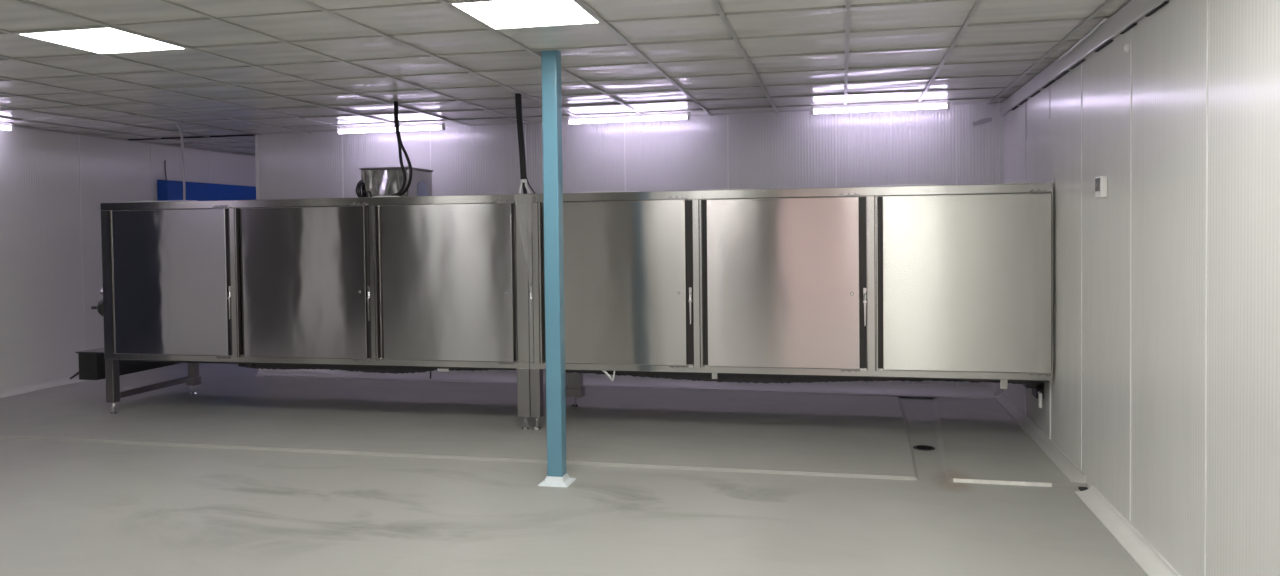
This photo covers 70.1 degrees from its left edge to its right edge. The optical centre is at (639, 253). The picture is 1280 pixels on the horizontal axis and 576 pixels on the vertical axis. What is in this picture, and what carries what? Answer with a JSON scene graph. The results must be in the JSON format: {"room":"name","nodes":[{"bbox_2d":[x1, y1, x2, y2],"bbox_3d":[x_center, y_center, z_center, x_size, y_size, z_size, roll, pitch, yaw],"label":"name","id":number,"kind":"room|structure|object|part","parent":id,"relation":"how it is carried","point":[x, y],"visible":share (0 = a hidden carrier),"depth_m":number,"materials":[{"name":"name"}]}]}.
{"room":"processing plant","nodes":[
{"label":"processing plant","id":0,"kind":"room"},
{"bbox_2d":[0,125,255,390],"bbox_3d":[-6.264,-0.030,7.125,0.124,2.857,13.840,0,1,13],"label":"wall","id":1,"kind":"structure","parent":0,"point":[53,185],"depth_m":9.08,"materials":[{"name":"white metal"}]},
{"bbox_2d":[0,376,87,397],"bbox_3d":[-5.433,1.236,10.455,0.050,0.060,6.810,0,1,13],"label":"baseboard","id":2,"kind":"structure","parent":1,"relation":"attached to","point":[65,381],"depth_m":8.80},
{"bbox_2d":[157,160,255,200],"bbox_3d":[-5.190,0.064,11.373,0.139,2.331,2.050,0,1,13],"label":"door","id":3,"kind":"structure","parent":1,"relation":"in","point":[167,190],"depth_m":10.90,"materials":[{"name":"blue paint"}]},
{"bbox_2d":[0,0,1131,154],"bbox_3d":[-1.851,-1.256,6.114,9.192,0.135,13.840,0,1,13],"label":"ceiling","id":4,"kind":"structure","parent":0,"point":[14,16],"depth_m":5.58,"materials":[{"name":"white tile"}]},
{"bbox_2d":[0,122,13,130],"bbox_3d":[-5.899,-1.145,7.793,0.042,0.068,1.200,0,1,13],"label":"tube light","id":5,"kind":"object","parent":4,"relation":"attached to","point":[3,126],"visible":1,"depth_m":8.31,"materials":[{"name":"white plastic"}]},
{"bbox_2d":[16,27,186,53],"bbox_3d":[-2.878,-1.158,4.910,0.576,0.032,0.563,0,1,13],"label":"recessed light","id":6,"kind":"object","parent":4,"relation":"in","point":[104,40],"visible":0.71,"depth_m":4.90,"materials":[{"name":"white plastic"}]},
{"bbox_2d":[175,123,185,199],"bbox_3d":[-4.233,-0.841,8.425,0.045,0.779,0.271,-2,2,-39],"label":"hanging wire","id":7,"kind":"object","parent":4,"relation":"hanging from","point":[177,125],"visible":0.94,"depth_m":8.41,"materials":[{"name":"grey"}]},
{"bbox_2d":[127,134,254,140],"bbox_3d":[-4.816,-1.251,9.771,1.580,0.021,0.040,0,1,13],"label":"trim","id":8,"kind":"structure","parent":4,"relation":"attached to","point":[245,134],"depth_m":9.74,"materials":[{"name":"black metal"}]},
{"bbox_2d":[336,122,444,133],"bbox_3d":[-2.411,-1.210,8.796,1.147,0.068,0.042,0,1,14],"label":"tube light","id":9,"kind":"object","parent":4,"relation":"attached to","point":[422,126],"visible":1,"depth_m":8.79,"materials":[{"name":"white plastic"}]},
{"bbox_2d":[384,101,411,195],"bbox_3d":[-1.910,-0.833,7.243,0.324,0.785,0.150,0,2,28],"label":"power cable","id":10,"kind":"object","parent":4,"relation":"hanging from","point":[402,191],"visible":0.96,"depth_m":7.18,"materials":[{"name":"black rubber"}]},
{"bbox_2d":[448,0,600,29],"bbox_3d":[-0.535,-1.171,4.390,0.576,0.032,0.563,0,1,13],"label":"recessed light","id":11,"kind":"object","parent":4,"relation":"in","point":[496,14],"visible":0.79,"depth_m":4.39,"materials":[{"name":"white plastic"}]},
{"bbox_2d":[515,93,535,193],"bbox_3d":[-0.895,-0.837,6.916,0.105,0.780,0.204,-2,2,-42],"label":"cable conduit","id":12,"kind":"object","parent":4,"relation":"attached to","point":[519,117],"visible":0.99,"depth_m":6.93,"materials":[{"name":"black plastic"}]},
{"bbox_2d":[0,0,1113,156],"bbox_3d":[-1.851,-1.195,6.115,8.952,0.038,13.600,0,1,13],"label":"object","id":13,"kind":"structure","parent":4,"relation":"attached to","point":[848,6],"depth_m":5.86,"materials":[{"name":"grey"}]},
{"bbox_2d":[567,112,689,124],"bbox_3d":[-0.112,-1.221,8.213,1.144,0.068,0.042,0,1,14],"label":"tube light","id":14,"kind":"object","parent":4,"relation":"attached to","point":[673,115],"visible":1,"depth_m":8.20,"materials":[{"name":"white plastic"}]},
{"bbox_2d":[811,100,949,114],"bbox_3d":[2.011,-1.232,7.675,1.131,0.068,0.042,0,1,14],"label":"tube light","id":15,"kind":"object","parent":4,"relation":"attached to","point":[946,103],"visible":1,"depth_m":7.66,"materials":[{"name":"white plastic"}]},
{"bbox_2d":[0,363,1147,575],"bbox_3d":[-1.821,1.442,6.181,9.352,0.220,14.000,0,1,13],"label":"floor","id":16,"kind":"structure","parent":0,"point":[67,508],"depth_m":5.32,"materials":[{"name":"grey concrete"}]},
{"bbox_2d":[70,194,567,429],"bbox_3d":[-2.737,0.424,7.715,4.159,1.758,1.188,0,1,13],"label":"tall cabinet","id":17,"kind":"object","parent":16,"relation":"on","point":[377,284],"visible":0.95,"depth_m":7.06,"materials":[{"name":"grey metal"}]},
{"bbox_3d":[-4.489,0.821,8.195,0.378,0.012,1.030,0,1,13],"label":"plate","id":18,"kind":"part","parent":17,"relation":"part of","materials":[{"name":"metal"}]},
{"bbox_3d":[-4.384,1.050,7.583,0.076,0.362,0.072,0,1,13],"label":"leg","id":19,"kind":"part","parent":17,"relation":"part of","materials":[{"name":"metal"}]},
{"bbox_3d":[-3.784,0.228,7.362,1.050,1.172,0.045,0,1,13],"label":"door","id":20,"kind":"part","parent":17,"relation":"part of","materials":[{"name":"metal"}]},
{"bbox_3d":[-4.155,1.031,8.486,0.094,0.374,0.094,0,1,13],"label":"leg","id":21,"kind":"part","parent":17,"relation":"part of","materials":[{"name":"metal"}]},
{"bbox_3d":[-3.255,0.439,7.238,0.016,0.164,0.008,0,1,13],"label":"lever","id":22,"kind":"part","parent":17,"relation":"part of","materials":[{"name":"silver metal"}]},
{"bbox_3d":[-2.612,0.222,7.102,1.062,1.172,0.045,0,1,13],"label":"door","id":23,"kind":"part","parent":17,"relation":"part of","materials":[{"name":"metal"}]},
{"bbox_3d":[-2.629,0.215,7.162,3.706,1.293,0.050,0,1,13],"label":"frame","id":24,"kind":"part","parent":17,"relation":"part of","materials":[{"name":"metal"}]},
{"bbox_3d":[-2.628,0.867,7.195,3.486,0.023,0.020,0,1,13],"label":"underside rail","id":25,"kind":"part","parent":17,"relation":"part of","materials":[{"name":"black metal"}]},
{"bbox_3d":[-2.075,0.432,6.976,0.016,0.164,0.008,0,1,13],"label":"lever","id":26,"kind":"part","parent":17,"relation":"part of","materials":[{"name":"silver metal"}]},
{"bbox_2d":[356,167,432,197],"bbox_3d":[-2.071,-0.584,7.724,0.461,0.269,0.507,0,1,13],"label":"control box","id":27,"kind":"object","parent":17,"relation":"on","point":[381,181],"visible":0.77,"depth_m":7.54,"materials":[{"name":"metal"}]},
{"bbox_3d":[-2.060,-0.712,7.737,0.445,0.014,0.470,0,1,13],"label":"lid","id":28,"kind":"part","parent":27,"relation":"part of","materials":[{"name":"metal"}]},
{"bbox_3d":[-1.445,0.215,6.843,1.043,1.172,0.045,0,1,13],"label":"door","id":29,"kind":"part","parent":17,"relation":"part of","materials":[{"name":"metal"}]},
{"bbox_3d":[-0.857,1.029,6.803,0.097,0.362,0.077,0,1,13],"label":"leg","id":30,"kind":"part","parent":17,"relation":"part of","materials":[{"name":"metal"}]},
{"bbox_3d":[-0.663,1.010,7.711,0.099,0.374,0.094,0,1,13],"label":"leg","id":31,"kind":"part","parent":17,"relation":"part of","materials":[{"name":"metal"}]},
{"bbox_2d":[0,435,913,479],"bbox_3d":[-2.284,1.345,6.236,7.985,0.020,0.016,0,1,13],"label":"trim","id":32,"kind":"structure","parent":16,"relation":"on","point":[892,477],"depth_m":5.97,"materials":[{"name":"grey metal"}]},
{"bbox_2d":[538,50,575,486],"bbox_3d":[-0.506,0.078,5.378,0.183,2.556,0.183,0,1,13],"label":"support post","id":33,"kind":"object","parent":16,"relation":"on","point":[557,475],"visible":0.97,"depth_m":5.34,"materials":[{"name":"blue metal"}]},
{"bbox_2d":[527,182,1053,429],"bbox_3d":[1.046,0.401,6.835,3.613,1.762,1.108,0,1,13],"label":"tall cabinet","id":34,"kind":"object","parent":16,"relation":"on","point":[901,282],"visible":0.98,"depth_m":6.26,"materials":[{"name":"grey metal"}]},
{"bbox_3d":[-0.799,0.424,6.693,0.016,0.164,0.008,0,1,13],"label":"lever","id":35,"kind":"part","parent":34,"relation":"part of","materials":[{"name":"silver metal"}]},
{"bbox_3d":[-0.768,1.029,6.783,0.076,0.362,0.077,0,1,13],"label":"leg","id":36,"kind":"part","parent":34,"relation":"part of","materials":[{"name":"metal"}]},
{"bbox_3d":[-0.545,1.010,7.675,0.134,0.374,0.114,0,1,13],"label":"leg","id":37,"kind":"part","parent":34,"relation":"part of","materials":[{"name":"metal"}]},
{"bbox_3d":[-0.176,0.207,6.562,1.029,1.172,0.045,0,1,13],"label":"door","id":38,"kind":"part","parent":34,"relation":"part of","materials":[{"name":"metal"}]},
{"bbox_3d":[0.356,0.418,6.437,0.016,0.164,0.008,0,1,13],"label":"lever","id":39,"kind":"part","parent":34,"relation":"part of","materials":[{"name":"silver metal"}]},
{"bbox_3d":[0.982,0.201,6.305,1.040,1.172,0.045,0,1,13],"label":"door","id":40,"kind":"part","parent":34,"relation":"part of","materials":[{"name":"metal"}]},
{"bbox_3d":[1.003,0.845,6.389,3.470,0.021,0.020,0,1,13],"label":"underside rail","id":41,"kind":"part","parent":34,"relation":"part of","materials":[{"name":"silver metal"}]},
{"bbox_3d":[1.523,0.411,6.178,0.016,0.164,0.008,0,1,13],"label":"lever","id":42,"kind":"part","parent":34,"relation":"part of","materials":[{"name":"silver metal"}]},
{"bbox_3d":[2.154,0.194,6.045,1.058,1.172,0.045,0,1,13],"label":"door","id":43,"kind":"part","parent":34,"relation":"part of","materials":[{"name":"metal"}]},
{"bbox_2d":[913,445,934,449],"bbox_3d":[1.918,1.358,6.160,0.146,0.104,0.146,0,1,13],"label":"floor drain","id":44,"kind":"object","parent":16,"relation":"in","point":[918,447],"visible":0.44,"depth_m":6.20,"materials":[{"name":"black metal"}]},
{"bbox_2d":[953,478,1051,486],"bbox_3d":[2.090,1.320,5.266,0.535,0.020,0.016,0,1,13],"label":"trim","id":45,"kind":"structure","parent":16,"relation":"on","point":[980,481],"depth_m":5.26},
{"bbox_2d":[255,102,1003,396],"bbox_3d":[-0.391,-0.138,8.759,7.504,2.857,0.113,0,1,14],"label":"wall","id":46,"kind":"structure","parent":0,"point":[943,146],"depth_m":8.49,"materials":[{"name":"white metal"}]},
{"bbox_2d":[255,368,994,398],"bbox_3d":[-0.497,1.208,8.714,7.289,0.090,0.110,0,1,14],"label":"baseboard","id":47,"kind":"structure","parent":46,"relation":"attached to","point":[850,388],"depth_m":8.47,"materials":[{"name":"white"}]},
{"bbox_2d":[973,117,991,125],"bbox_3d":[2.939,-1.136,7.833,0.160,0.072,0.006,0,1,13],"label":"sealant patch","id":48,"kind":"object","parent":46,"relation":"attached to","point":[986,120],"visible":1,"depth_m":7.83,"materials":[{"name":"grey"}]},
{"bbox_2d":[1004,0,1279,575],"bbox_3d":[2.164,-0.029,3.249,0.126,2.857,9.920,0,1,13],"label":"wall","id":49,"kind":"structure","parent":0,"point":[1164,391],"depth_m":3.83,"materials":[{"name":"white metal"}]},
{"bbox_2d":[1025,85,1049,139],"bbox_3d":[2.808,-0.988,6.451,0.004,0.280,0.820,0,1,13],"label":"trim","id":50,"kind":"structure","parent":49,"relation":"attached to","point":[1049,85],"depth_m":6.84,"materials":[{"name":"grey metal"}]},
{"bbox_2d":[994,392,1085,482],"bbox_3d":[2.799,1.248,6.538,0.085,0.045,2.705,0,1,13],"label":"baseboard","id":51,"kind":"structure","parent":49,"relation":"attached to","point":[1069,469],"depth_m":6.10,"materials":[{"name":"plastic"}]},
{"bbox_2d":[1059,18,1106,59],"bbox_3d":[2.444,-1.183,5.061,0.014,0.031,1.000,0,1,13],"label":"trim","id":52,"kind":"structure","parent":49,"relation":"attached to","point":[1105,19],"depth_m":4.97,"materials":[{"name":"white metal"}]},
{"bbox_2d":[1078,487,1087,490],"bbox_3d":[2.493,1.323,5.117,0.043,0.012,0.085,0,1,13],"label":"trim","id":53,"kind":"structure","parent":49,"relation":"attached to","point":[1079,488],"depth_m":5.12,"materials":[{"name":"black"}]},
{"bbox_2d":[1000,0,1168,115],"bbox_3d":[2.064,-1.098,3.154,0.028,0.108,9.507,0,1,13],"label":"trim","id":54,"kind":"structure","parent":49,"relation":"attached to","point":[1134,11],"depth_m":5.04,"materials":[{"name":"white metal"}]},
{"bbox_2d":[1012,1,1168,109],"bbox_3d":[2.611,-1.111,5.597,0.015,0.005,3.581,0,1,13],"label":"trim","id":55,"kind":"structure","parent":49,"relation":"attached to","point":[1167,2],"depth_m":4.83,"materials":[{"name":"black"}]},
{"bbox_2d":[1095,176,1106,197],"bbox_3d":[2.431,-0.353,4.810,0.035,0.110,0.110,0,1,13],"label":"wall sensor","id":56,"kind":"object","parent":49,"relation":"attached to","point":[1100,182],"visible":1,"depth_m":4.76,"materials":[{"name":"white plastic"}]},
{"bbox_2d":[1124,42,1128,52],"bbox_3d":[2.350,-0.997,4.411,0.014,0.051,0.051,0,1,13],"label":"plug","id":57,"kind":"object","parent":49,"relation":"attached to","point":[1126,47],"visible":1,"depth_m":4.40,"materials":[{"name":"white plastic"}]},
{"bbox_2d":[1075,486,1180,575],"bbox_3d":[1.750,1.398,1.828,0.095,0.045,6.650,0,1,13],"label":"baseboard","id":58,"kind":"structure","parent":49,"relation":"attached to","point":[1142,552],"depth_m":4.31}
]}

